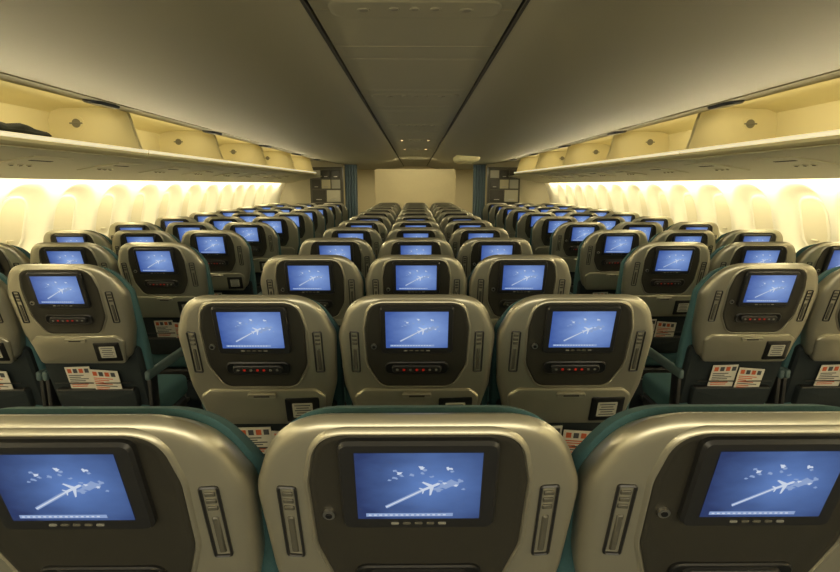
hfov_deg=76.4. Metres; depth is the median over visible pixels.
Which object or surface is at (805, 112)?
bin
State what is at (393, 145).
trim
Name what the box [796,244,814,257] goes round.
cushion
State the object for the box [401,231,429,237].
monitor
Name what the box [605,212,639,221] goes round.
seat
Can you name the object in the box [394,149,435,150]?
trim
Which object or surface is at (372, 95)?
panel
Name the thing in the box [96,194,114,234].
window
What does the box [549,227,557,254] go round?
cushion
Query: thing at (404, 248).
monitor
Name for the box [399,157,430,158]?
trim
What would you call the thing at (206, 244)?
monitor
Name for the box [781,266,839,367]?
cushion
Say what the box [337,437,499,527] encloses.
monitor
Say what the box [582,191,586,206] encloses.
window
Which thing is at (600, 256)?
seat
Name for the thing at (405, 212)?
seat
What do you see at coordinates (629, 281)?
cushion
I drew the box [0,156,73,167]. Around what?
light
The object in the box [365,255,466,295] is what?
seat
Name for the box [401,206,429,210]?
seat
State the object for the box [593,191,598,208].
window
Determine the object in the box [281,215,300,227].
monitor
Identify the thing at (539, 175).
light
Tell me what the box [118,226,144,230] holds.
monitor
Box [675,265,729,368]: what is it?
cushion
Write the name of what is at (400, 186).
wall
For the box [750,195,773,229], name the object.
window
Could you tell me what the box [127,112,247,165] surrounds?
bin
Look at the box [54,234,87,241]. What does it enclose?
monitor
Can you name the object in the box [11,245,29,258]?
cushion
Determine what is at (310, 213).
monitor
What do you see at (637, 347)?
vent
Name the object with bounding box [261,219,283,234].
monitor
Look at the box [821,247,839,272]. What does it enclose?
monitor
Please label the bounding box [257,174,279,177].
light
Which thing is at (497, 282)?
seat
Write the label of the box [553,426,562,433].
card
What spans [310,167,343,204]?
tall cabinet
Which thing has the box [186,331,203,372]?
vent
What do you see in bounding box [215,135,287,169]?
bin
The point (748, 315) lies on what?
seat
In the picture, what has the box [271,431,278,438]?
card
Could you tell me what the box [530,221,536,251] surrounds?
cushion
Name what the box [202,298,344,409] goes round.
seat back
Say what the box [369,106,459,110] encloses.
trim
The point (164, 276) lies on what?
seat
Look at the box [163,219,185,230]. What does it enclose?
monitor
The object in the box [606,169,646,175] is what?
light
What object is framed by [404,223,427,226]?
monitor
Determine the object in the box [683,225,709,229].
monitor
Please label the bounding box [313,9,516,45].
ceiling panel
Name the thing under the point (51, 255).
monitor
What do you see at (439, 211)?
seat
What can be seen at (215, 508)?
vent
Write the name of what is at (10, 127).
bag
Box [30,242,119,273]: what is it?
seat
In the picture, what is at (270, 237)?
vent
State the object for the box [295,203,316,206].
seat
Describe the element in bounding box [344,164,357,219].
curtain
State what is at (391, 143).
trim
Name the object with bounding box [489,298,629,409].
cushion
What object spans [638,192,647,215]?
window
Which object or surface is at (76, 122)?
bin
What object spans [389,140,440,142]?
trim
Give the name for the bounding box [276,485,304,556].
vent
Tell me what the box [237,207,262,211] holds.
seat
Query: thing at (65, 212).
window
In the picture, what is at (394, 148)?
trim
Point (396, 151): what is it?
trim
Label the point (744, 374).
card
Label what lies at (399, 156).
trim
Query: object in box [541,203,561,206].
seat
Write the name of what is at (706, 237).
seat
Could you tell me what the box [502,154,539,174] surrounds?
bin
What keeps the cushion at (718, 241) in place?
on the seat at (734, 236)
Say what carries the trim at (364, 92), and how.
attached to the ceiling
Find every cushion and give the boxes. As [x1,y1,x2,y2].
[0,272,45,369]
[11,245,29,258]
[97,232,111,244]
[99,245,117,260]
[99,266,153,369]
[141,374,187,405]
[152,354,186,367]
[189,246,213,294]
[239,234,256,294]
[273,228,281,254]
[291,405,543,422]
[293,221,300,253]
[310,218,314,237]
[344,379,488,404]
[356,266,365,296]
[467,265,476,295]
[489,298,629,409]
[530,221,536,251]
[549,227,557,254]
[573,234,589,293]
[615,245,640,293]
[642,373,764,403]
[645,352,676,365]
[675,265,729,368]
[710,244,728,259]
[715,232,728,243]
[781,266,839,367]
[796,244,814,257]
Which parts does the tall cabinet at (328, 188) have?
drawer, drawer, drawer, drawer, drawer, drawer, drawer, drawer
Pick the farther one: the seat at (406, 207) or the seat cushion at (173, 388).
the seat at (406, 207)
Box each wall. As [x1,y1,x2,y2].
[0,179,284,252]
[343,166,486,213]
[375,169,455,208]
[545,178,839,251]
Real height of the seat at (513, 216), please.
1.187 m
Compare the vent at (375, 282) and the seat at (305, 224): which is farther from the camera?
the seat at (305, 224)
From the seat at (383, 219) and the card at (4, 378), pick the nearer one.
the card at (4, 378)
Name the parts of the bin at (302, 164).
panel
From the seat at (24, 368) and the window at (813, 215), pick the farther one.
the window at (813, 215)
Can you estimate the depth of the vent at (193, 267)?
3.05 m
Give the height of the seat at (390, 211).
1.187 m
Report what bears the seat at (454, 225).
on the floor
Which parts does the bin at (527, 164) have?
panel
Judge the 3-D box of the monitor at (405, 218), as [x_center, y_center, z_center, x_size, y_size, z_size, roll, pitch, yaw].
[-0.046,-0.646,5.676,0.220,0.164,0.072,0,11,0]
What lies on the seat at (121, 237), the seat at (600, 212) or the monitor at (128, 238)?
the monitor at (128, 238)
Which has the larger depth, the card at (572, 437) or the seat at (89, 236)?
the seat at (89, 236)
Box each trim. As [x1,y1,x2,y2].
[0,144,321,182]
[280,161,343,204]
[307,0,522,8]
[334,46,495,58]
[341,58,487,89]
[360,90,469,95]
[363,96,466,106]
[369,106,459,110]
[372,111,457,122]
[379,123,450,124]
[380,125,449,129]
[383,130,446,131]
[385,132,445,138]
[389,139,441,139]
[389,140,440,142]
[391,143,438,143]
[392,144,438,147]
[394,148,436,148]
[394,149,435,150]
[396,151,434,151]
[396,152,433,153]
[397,154,432,154]
[399,156,431,156]
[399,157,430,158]
[486,161,549,204]
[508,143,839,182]
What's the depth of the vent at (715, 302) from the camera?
2.25 m
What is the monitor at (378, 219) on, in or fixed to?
on the seat at (383, 219)
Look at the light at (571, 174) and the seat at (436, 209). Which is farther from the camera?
the seat at (436, 209)
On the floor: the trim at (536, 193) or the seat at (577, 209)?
the seat at (577, 209)
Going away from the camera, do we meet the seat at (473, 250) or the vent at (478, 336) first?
the vent at (478, 336)
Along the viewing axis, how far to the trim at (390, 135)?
5.51 m
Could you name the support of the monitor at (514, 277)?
on the seat at (497, 282)
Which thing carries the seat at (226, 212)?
on the floor
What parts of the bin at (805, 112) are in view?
panel, door, lip rail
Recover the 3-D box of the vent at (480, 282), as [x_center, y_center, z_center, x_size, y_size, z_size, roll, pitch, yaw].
[0.284,0.033,2.523,0.029,0.148,0.056,0,11,0]
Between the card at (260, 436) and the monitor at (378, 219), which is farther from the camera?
the monitor at (378, 219)
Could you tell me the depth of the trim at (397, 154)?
8.93 m
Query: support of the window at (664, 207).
in the wall at (783, 196)
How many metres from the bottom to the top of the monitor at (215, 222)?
0.164 m
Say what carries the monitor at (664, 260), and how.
on the seat at (664, 275)
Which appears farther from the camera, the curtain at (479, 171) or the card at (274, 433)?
the curtain at (479, 171)
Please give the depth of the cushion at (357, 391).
1.71 m
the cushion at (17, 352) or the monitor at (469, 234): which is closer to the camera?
the cushion at (17, 352)
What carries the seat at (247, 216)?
on the floor
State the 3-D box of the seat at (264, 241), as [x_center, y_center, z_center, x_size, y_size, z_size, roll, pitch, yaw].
[-1.498,-0.025,5.016,0.488,1.187,0.668,0,11,0]
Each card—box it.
[0,371,13,389]
[64,366,94,387]
[90,369,122,389]
[154,320,175,336]
[173,322,178,337]
[239,427,271,453]
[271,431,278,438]
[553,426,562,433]
[563,430,591,452]
[652,319,656,333]
[654,321,675,336]
[707,364,738,385]
[733,367,764,386]
[813,364,839,385]
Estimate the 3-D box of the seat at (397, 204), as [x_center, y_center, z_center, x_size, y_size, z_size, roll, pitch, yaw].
[-0.576,-0.978,10.060,0.488,1.187,0.668,0,11,0]
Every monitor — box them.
[0,439,157,528]
[26,272,90,307]
[44,248,88,263]
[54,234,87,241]
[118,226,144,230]
[124,234,156,242]
[133,248,177,274]
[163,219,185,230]
[176,226,201,241]
[194,234,228,255]
[196,215,215,220]
[211,305,291,353]
[212,219,233,225]
[233,226,260,243]
[239,215,257,216]
[260,211,275,213]
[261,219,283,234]
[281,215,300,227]
[284,261,334,293]
[297,211,313,221]
[317,243,353,262]
[336,231,365,240]
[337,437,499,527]
[349,224,373,228]
[359,218,379,220]
[379,305,453,352]
[392,261,439,293]
[398,242,433,254]
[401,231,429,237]
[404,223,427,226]
[405,218,425,219]
[452,218,472,220]
[458,223,481,228]
[466,231,494,240]
[478,242,514,262]
[498,261,547,293]
[516,211,532,222]
[529,215,548,227]
[541,305,621,352]
[546,219,568,234]
[554,211,569,213]
[569,225,595,242]
[592,211,607,213]
[595,219,616,225]
[601,234,634,254]
[627,225,652,241]
[643,219,664,228]
[651,247,694,273]
[671,234,703,242]
[677,436,839,525]
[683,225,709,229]
[736,271,799,306]
[739,234,771,241]
[739,247,782,262]
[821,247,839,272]
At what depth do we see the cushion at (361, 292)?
2.53 m
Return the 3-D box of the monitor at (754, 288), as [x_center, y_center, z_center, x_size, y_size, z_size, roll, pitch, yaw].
[1.436,0.009,2.211,0.220,0.164,0.072,0,11,0]
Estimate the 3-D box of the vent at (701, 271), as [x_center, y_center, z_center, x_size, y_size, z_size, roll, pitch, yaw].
[1.619,-0.071,3.075,0.029,0.148,0.056,0,11,0]
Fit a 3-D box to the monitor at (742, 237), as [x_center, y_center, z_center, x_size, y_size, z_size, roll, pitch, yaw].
[2.406,-0.301,3.850,0.220,0.164,0.072,0,11,0]
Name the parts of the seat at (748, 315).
seat frame, armrest, armrest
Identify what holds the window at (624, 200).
in the wall at (783, 196)
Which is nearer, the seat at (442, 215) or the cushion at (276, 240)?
the cushion at (276, 240)
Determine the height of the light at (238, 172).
0.056 m
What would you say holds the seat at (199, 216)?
on the floor
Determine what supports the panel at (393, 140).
attached to the ceiling
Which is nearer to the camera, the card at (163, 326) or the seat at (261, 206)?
the card at (163, 326)
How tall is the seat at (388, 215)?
1.187 m
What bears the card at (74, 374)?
in the seat at (72, 315)
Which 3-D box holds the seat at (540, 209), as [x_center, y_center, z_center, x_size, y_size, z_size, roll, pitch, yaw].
[1.875,-0.647,8.307,0.488,1.187,0.668,0,11,0]
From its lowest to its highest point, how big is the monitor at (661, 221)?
0.164 m
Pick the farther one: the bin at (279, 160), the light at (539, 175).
the light at (539, 175)
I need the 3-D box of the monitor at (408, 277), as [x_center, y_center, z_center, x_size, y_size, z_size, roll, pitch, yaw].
[-0.017,-0.041,2.473,0.220,0.164,0.072,0,11,0]
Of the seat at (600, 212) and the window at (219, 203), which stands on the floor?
the seat at (600, 212)
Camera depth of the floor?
3.82 m
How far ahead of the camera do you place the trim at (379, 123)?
4.44 m
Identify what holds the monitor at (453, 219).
on the seat at (447, 219)
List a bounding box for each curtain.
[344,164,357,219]
[472,164,485,219]
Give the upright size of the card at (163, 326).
0.131 m
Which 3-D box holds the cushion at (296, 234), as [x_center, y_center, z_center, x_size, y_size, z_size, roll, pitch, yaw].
[-1.504,-0.391,5.661,0.485,0.674,0.248,0,11,0]
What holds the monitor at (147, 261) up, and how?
on the seat at (164, 276)
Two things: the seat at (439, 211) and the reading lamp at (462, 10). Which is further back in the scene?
the seat at (439, 211)
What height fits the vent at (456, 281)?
0.148 m
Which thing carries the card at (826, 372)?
in the seat at (817, 344)
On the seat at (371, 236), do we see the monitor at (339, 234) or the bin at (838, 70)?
the monitor at (339, 234)
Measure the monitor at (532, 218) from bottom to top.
0.164 m
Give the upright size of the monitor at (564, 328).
0.164 m
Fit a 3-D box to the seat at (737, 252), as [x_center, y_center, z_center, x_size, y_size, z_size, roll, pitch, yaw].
[1.918,0.277,3.414,0.488,1.187,0.668,0,11,0]
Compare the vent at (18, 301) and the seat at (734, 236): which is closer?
the vent at (18, 301)
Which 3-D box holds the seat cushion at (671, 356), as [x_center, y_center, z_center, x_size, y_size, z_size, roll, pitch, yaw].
[1.425,0.413,3.551,0.430,0.120,0.440,0,11,0]
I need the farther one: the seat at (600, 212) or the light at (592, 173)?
the seat at (600, 212)
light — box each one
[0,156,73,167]
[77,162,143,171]
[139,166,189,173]
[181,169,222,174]
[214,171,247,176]
[239,173,264,177]
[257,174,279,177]
[271,175,291,178]
[538,175,558,178]
[549,174,572,177]
[565,173,589,177]
[582,172,614,176]
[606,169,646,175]
[639,167,688,173]
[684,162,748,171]
[753,156,839,167]
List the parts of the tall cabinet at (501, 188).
drawer, drawer, drawer, drawer, drawer, drawer, drawer, drawer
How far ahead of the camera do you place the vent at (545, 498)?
0.80 m
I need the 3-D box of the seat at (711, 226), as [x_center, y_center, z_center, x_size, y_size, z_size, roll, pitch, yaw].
[2.396,-0.032,5.049,0.488,1.187,0.668,0,11,0]
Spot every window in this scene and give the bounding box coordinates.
[0,196,27,246]
[52,195,76,229]
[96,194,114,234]
[130,193,144,221]
[158,192,169,217]
[181,192,190,216]
[200,191,207,211]
[216,191,222,210]
[230,191,235,208]
[242,191,246,206]
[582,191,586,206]
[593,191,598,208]
[606,191,612,210]
[621,191,628,211]
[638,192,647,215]
[659,192,670,217]
[683,193,697,221]
[713,194,731,234]
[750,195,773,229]
[798,196,830,245]
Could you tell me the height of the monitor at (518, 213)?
0.164 m
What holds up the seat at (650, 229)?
on the floor
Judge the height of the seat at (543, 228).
1.187 m
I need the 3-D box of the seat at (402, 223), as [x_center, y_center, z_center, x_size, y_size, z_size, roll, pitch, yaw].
[-0.041,-0.071,5.259,0.488,1.187,0.668,0,11,0]
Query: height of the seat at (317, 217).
1.187 m
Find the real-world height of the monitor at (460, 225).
0.164 m
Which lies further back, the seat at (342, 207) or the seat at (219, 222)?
the seat at (342, 207)
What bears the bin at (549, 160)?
attached to the ceiling
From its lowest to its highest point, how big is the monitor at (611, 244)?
0.164 m
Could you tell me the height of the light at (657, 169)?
0.056 m
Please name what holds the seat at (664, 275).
on the floor
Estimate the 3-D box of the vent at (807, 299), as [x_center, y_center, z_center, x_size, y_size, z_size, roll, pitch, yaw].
[1.626,0.083,2.259,0.029,0.148,0.056,0,11,0]
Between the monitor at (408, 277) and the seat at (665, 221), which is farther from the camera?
the seat at (665, 221)
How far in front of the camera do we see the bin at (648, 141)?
5.16 m
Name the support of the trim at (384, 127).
attached to the ceiling
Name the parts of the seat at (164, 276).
seat frame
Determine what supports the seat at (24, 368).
on the floor
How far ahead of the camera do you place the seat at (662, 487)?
0.77 m
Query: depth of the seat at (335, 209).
8.73 m
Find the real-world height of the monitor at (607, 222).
0.164 m
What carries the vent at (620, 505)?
attached to the seat at (662, 487)
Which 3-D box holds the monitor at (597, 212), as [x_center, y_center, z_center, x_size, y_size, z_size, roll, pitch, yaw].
[2.377,-0.917,7.112,0.220,0.164,0.072,0,11,0]
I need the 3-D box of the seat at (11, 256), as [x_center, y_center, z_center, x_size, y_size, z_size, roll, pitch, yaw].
[-2.468,0.284,3.376,0.488,1.187,0.668,0,11,0]
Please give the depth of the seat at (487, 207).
9.56 m
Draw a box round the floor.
[185,380,644,409]
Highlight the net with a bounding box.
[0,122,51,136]
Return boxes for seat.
[0,243,29,276]
[0,272,62,408]
[0,406,278,571]
[7,264,187,406]
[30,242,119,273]
[43,230,112,250]
[108,222,163,239]
[112,230,188,380]
[118,242,213,401]
[155,217,197,231]
[166,222,218,241]
[178,295,344,454]
[181,230,262,294]
[189,212,223,221]
[204,216,245,229]
[216,209,244,215]
[223,222,281,293]
[232,212,265,221]
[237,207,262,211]
[252,216,300,254]
[253,209,282,215]
[254,205,276,208]
[258,405,577,571]
[261,255,365,404]
[268,203,288,206]
[270,207,295,211]
[274,212,314,244]
[284,205,306,208]
[291,209,325,237]
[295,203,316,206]
[299,238,376,290]
[304,207,334,229]
[314,205,342,226]
[322,227,383,256]
[323,203,348,220]
[338,220,387,241]
[339,294,493,404]
[350,215,391,232]
[358,211,394,225]
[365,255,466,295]
[366,209,396,220]
[370,206,398,216]
[375,204,399,213]
[377,237,454,257]
[379,203,401,211]
[386,227,445,239]
[391,220,439,229]
[395,215,436,222]
[397,211,433,217]
[400,209,431,213]
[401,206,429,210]
[403,204,427,207]
[429,203,451,211]
[431,204,455,212]
[432,206,460,216]
[434,209,465,220]
[436,211,472,224]
[439,215,480,231]
[443,220,492,241]
[448,227,508,256]
[455,237,532,295]
[467,255,570,404]
[482,203,506,220]
[488,205,515,226]
[489,294,652,446]
[495,207,525,228]
[504,209,538,236]
[514,203,534,206]
[515,212,555,243]
[523,205,545,208]
[530,216,577,254]
[534,207,559,211]
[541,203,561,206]
[547,209,575,215]
[549,222,606,292]
[553,205,575,208]
[556,404,839,571]
[564,212,597,221]
[567,207,592,211]
[569,230,647,293]
[583,216,625,229]
[584,209,612,215]
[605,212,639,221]
[611,222,662,241]
[615,242,709,400]
[631,216,673,230]
[641,230,715,379]
[642,263,817,404]
[665,222,718,240]
[708,242,795,272]
[715,230,782,249]
[778,266,839,406]
[796,242,839,275]
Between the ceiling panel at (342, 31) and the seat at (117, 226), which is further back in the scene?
the seat at (117, 226)
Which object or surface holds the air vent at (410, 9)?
attached to the panel at (350, 9)
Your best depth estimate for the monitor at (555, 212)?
7.06 m
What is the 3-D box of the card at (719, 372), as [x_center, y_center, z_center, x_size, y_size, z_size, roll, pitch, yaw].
[1.379,0.414,2.435,0.112,0.131,0.042,0,11,0]
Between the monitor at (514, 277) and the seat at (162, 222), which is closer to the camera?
the monitor at (514, 277)
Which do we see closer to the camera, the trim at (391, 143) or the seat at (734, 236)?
the seat at (734, 236)
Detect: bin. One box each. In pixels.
[0,72,178,157]
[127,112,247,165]
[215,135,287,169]
[261,147,310,172]
[290,153,327,174]
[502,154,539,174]
[520,147,567,172]
[542,135,614,169]
[580,113,699,165]
[650,73,839,157]
[823,69,839,74]
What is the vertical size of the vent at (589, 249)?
0.148 m
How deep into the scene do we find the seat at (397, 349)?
1.64 m
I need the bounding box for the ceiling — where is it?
[0,0,839,169]
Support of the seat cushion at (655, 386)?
on the seat at (748, 315)
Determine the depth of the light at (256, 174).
6.99 m
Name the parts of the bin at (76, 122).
lip rail, door, panel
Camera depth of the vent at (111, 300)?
2.23 m
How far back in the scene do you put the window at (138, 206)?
5.59 m
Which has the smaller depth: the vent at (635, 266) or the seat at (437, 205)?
the vent at (635, 266)
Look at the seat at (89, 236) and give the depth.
3.78 m
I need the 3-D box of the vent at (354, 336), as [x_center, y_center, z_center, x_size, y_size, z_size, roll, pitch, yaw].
[-0.200,0.202,1.650,0.029,0.148,0.056,0,11,0]
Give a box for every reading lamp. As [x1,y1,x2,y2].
[357,8,369,12]
[460,8,472,12]
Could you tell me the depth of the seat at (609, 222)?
5.44 m
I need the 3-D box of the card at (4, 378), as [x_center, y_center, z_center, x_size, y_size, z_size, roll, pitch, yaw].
[-1.904,0.435,2.406,0.120,0.136,0.039,-1,11,-3]
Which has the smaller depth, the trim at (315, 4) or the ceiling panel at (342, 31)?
the trim at (315, 4)
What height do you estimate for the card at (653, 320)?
0.131 m
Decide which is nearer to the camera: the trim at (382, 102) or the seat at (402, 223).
the trim at (382, 102)
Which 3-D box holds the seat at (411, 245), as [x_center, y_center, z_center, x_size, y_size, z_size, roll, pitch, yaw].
[-0.027,0.231,3.657,0.488,1.187,0.668,0,11,0]
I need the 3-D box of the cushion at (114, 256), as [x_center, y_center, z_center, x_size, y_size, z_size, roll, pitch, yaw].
[-1.974,0.072,3.210,0.485,0.674,0.248,0,11,0]
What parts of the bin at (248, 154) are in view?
panel, lip rail, door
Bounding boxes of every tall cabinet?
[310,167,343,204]
[487,167,519,204]
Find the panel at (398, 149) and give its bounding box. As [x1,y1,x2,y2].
[398,149,431,149]
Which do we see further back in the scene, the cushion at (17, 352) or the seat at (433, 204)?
the seat at (433, 204)
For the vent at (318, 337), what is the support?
attached to the seat at (271, 361)
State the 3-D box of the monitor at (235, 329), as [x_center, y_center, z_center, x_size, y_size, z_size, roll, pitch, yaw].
[-0.501,0.128,1.600,0.220,0.164,0.072,0,11,0]
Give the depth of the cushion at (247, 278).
3.95 m
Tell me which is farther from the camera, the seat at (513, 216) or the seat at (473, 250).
the seat at (513, 216)
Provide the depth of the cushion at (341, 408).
0.79 m
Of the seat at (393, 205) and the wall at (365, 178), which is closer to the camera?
the seat at (393, 205)
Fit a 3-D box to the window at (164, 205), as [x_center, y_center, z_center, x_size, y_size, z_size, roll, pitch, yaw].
[-2.961,-0.877,6.149,0.117,0.400,0.290,0,11,0]
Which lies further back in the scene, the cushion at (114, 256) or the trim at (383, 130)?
the trim at (383, 130)
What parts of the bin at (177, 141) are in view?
panel, lip rail, panel, door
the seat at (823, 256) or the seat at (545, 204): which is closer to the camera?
the seat at (823, 256)
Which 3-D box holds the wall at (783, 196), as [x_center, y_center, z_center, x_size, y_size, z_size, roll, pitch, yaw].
[2.755,-0.486,6.448,0.301,1.560,17.204,0,11,0]
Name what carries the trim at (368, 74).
attached to the ceiling
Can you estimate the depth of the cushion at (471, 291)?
2.53 m
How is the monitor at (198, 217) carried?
on the seat at (199, 216)
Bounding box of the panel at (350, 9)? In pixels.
[328,1,501,17]
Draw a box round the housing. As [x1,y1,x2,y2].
[453,155,479,163]
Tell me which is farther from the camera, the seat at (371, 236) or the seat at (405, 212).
the seat at (405, 212)
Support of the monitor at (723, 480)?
on the seat at (662, 487)
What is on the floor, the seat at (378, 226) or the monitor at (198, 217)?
the seat at (378, 226)
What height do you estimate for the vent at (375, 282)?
0.148 m
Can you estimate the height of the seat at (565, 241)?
1.187 m
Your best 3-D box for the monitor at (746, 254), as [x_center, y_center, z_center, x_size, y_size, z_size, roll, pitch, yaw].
[1.921,-0.146,3.030,0.220,0.164,0.072,0,11,0]
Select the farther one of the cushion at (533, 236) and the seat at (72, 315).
the cushion at (533, 236)
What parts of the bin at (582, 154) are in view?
door, lip rail, panel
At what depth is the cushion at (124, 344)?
2.31 m
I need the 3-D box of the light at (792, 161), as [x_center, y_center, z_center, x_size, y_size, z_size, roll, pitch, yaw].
[2.133,-0.700,3.021,0.297,0.056,0.340,0,11,0]
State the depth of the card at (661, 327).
3.24 m
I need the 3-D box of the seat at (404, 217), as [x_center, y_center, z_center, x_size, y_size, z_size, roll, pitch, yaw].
[-0.048,-0.223,6.060,0.488,1.187,0.668,0,11,0]
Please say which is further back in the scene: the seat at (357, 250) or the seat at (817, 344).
the seat at (357, 250)
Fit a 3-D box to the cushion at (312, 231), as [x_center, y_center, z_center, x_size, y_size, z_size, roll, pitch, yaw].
[-1.512,-0.545,6.476,0.485,0.674,0.248,0,11,0]
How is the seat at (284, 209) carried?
on the floor
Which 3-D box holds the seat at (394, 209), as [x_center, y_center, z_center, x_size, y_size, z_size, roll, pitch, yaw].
[-0.562,-0.676,8.458,0.488,1.187,0.668,0,11,0]
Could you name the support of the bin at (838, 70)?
attached to the ceiling
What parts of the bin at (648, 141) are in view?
door, panel, lip rail, panel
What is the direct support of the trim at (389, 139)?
attached to the ceiling
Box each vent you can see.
[12,291,29,322]
[104,291,119,322]
[121,263,131,285]
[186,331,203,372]
[189,263,198,286]
[198,486,233,557]
[237,246,243,264]
[266,279,273,294]
[268,235,273,250]
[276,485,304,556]
[312,331,324,372]
[348,279,355,304]
[349,331,360,372]
[365,256,369,277]
[372,279,378,294]
[389,7,399,10]
[409,8,419,10]
[430,8,440,11]
[453,242,456,256]
[454,279,459,294]
[462,256,466,277]
[473,331,483,371]
[477,279,483,303]
[508,331,520,371]
[531,484,559,555]
[557,235,561,250]
[558,279,565,293]
[586,246,592,264]
[602,484,637,554]
[629,330,645,371]
[631,262,640,285]
[696,262,706,284]
[708,290,722,321]
[796,290,813,321]
[822,290,839,321]
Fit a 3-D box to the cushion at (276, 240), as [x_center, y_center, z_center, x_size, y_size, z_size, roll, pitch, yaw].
[-1.497,-0.237,4.845,0.485,0.674,0.248,0,11,0]
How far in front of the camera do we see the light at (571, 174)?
7.04 m
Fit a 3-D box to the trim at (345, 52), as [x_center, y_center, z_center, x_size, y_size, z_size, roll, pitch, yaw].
[-0.019,-0.912,2.067,0.600,0.019,0.197,0,11,0]
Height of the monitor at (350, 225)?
0.164 m
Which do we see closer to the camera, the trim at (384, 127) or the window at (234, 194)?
the trim at (384, 127)
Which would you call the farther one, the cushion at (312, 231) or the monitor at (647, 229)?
the cushion at (312, 231)
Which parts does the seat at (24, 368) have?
armrest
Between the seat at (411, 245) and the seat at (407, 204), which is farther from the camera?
the seat at (407, 204)
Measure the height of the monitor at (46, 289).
0.164 m
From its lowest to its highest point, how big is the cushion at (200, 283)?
0.674 m
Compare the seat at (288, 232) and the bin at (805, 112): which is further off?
the seat at (288, 232)
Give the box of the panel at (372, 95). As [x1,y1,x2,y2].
[371,94,458,97]
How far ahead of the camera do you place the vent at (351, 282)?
2.51 m
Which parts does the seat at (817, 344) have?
armrest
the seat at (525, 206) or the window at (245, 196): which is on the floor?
the seat at (525, 206)
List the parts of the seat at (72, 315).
armrest, armrest, seat frame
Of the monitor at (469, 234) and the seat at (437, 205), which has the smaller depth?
the monitor at (469, 234)
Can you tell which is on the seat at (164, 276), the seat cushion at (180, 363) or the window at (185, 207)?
the seat cushion at (180, 363)
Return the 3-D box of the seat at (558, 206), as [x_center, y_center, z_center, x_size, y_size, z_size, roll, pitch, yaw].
[2.360,-0.802,9.127,0.488,1.187,0.668,0,11,0]
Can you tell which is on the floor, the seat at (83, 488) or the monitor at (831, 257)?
the seat at (83, 488)
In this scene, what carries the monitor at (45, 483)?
on the seat at (83, 488)
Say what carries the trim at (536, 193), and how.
attached to the wall at (783, 196)
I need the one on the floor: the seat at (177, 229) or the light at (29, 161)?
the seat at (177, 229)
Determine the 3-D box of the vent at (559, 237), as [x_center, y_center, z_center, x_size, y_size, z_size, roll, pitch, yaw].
[1.224,-0.379,4.703,0.029,0.148,0.056,0,11,0]
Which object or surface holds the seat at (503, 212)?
on the floor
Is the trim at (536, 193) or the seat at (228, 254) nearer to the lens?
the seat at (228, 254)
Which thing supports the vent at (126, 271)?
attached to the seat at (164, 276)
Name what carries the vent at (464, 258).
attached to the seat at (473, 250)
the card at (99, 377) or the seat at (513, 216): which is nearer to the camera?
the card at (99, 377)
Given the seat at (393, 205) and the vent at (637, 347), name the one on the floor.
the seat at (393, 205)
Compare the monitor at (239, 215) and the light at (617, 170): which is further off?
the monitor at (239, 215)
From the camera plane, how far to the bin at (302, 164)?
10.06 m
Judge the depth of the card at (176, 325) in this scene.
3.21 m
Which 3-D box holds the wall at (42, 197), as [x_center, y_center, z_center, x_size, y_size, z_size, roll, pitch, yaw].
[-2.866,-0.477,6.400,0.301,1.560,17.204,0,11,0]
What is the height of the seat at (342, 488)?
1.193 m
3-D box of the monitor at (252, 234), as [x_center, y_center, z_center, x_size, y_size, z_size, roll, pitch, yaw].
[-1.496,-0.449,4.632,0.220,0.164,0.072,0,11,0]
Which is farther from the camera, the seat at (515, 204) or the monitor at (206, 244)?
the seat at (515, 204)
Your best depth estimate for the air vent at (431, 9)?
1.55 m
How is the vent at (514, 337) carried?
attached to the seat at (570, 361)
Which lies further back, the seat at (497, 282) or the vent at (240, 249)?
the vent at (240, 249)
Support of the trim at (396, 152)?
attached to the ceiling
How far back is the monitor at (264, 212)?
7.03 m
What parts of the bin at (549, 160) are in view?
door, lip rail, panel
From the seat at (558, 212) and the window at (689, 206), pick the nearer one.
the window at (689, 206)
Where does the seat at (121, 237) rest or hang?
on the floor
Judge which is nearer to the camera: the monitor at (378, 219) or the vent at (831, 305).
the vent at (831, 305)
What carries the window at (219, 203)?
in the wall at (42, 197)
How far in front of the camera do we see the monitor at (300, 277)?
2.45 m
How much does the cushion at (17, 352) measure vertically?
0.674 m
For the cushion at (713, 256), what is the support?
on the seat at (737, 252)
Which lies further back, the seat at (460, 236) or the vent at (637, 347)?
the seat at (460, 236)
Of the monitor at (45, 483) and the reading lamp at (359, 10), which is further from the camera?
the reading lamp at (359, 10)
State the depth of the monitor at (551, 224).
5.44 m
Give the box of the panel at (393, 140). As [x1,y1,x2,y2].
[393,140,436,140]
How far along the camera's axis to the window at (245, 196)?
9.11 m
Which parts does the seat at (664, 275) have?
seat frame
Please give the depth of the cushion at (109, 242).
3.87 m
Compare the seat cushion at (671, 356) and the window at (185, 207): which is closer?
the seat cushion at (671, 356)
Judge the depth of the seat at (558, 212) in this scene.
7.07 m
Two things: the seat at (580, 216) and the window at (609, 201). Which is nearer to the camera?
the seat at (580, 216)
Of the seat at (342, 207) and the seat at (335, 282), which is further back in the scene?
the seat at (342, 207)
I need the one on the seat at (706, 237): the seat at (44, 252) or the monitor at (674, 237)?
the monitor at (674, 237)
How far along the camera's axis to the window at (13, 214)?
3.86 m
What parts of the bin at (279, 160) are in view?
panel, lip rail, door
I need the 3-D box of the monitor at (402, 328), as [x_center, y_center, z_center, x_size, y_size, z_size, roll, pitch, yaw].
[-0.010,0.127,1.605,0.220,0.164,0.072,0,11,0]
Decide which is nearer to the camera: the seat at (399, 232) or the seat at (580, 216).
the seat at (399, 232)
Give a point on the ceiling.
(561, 72)

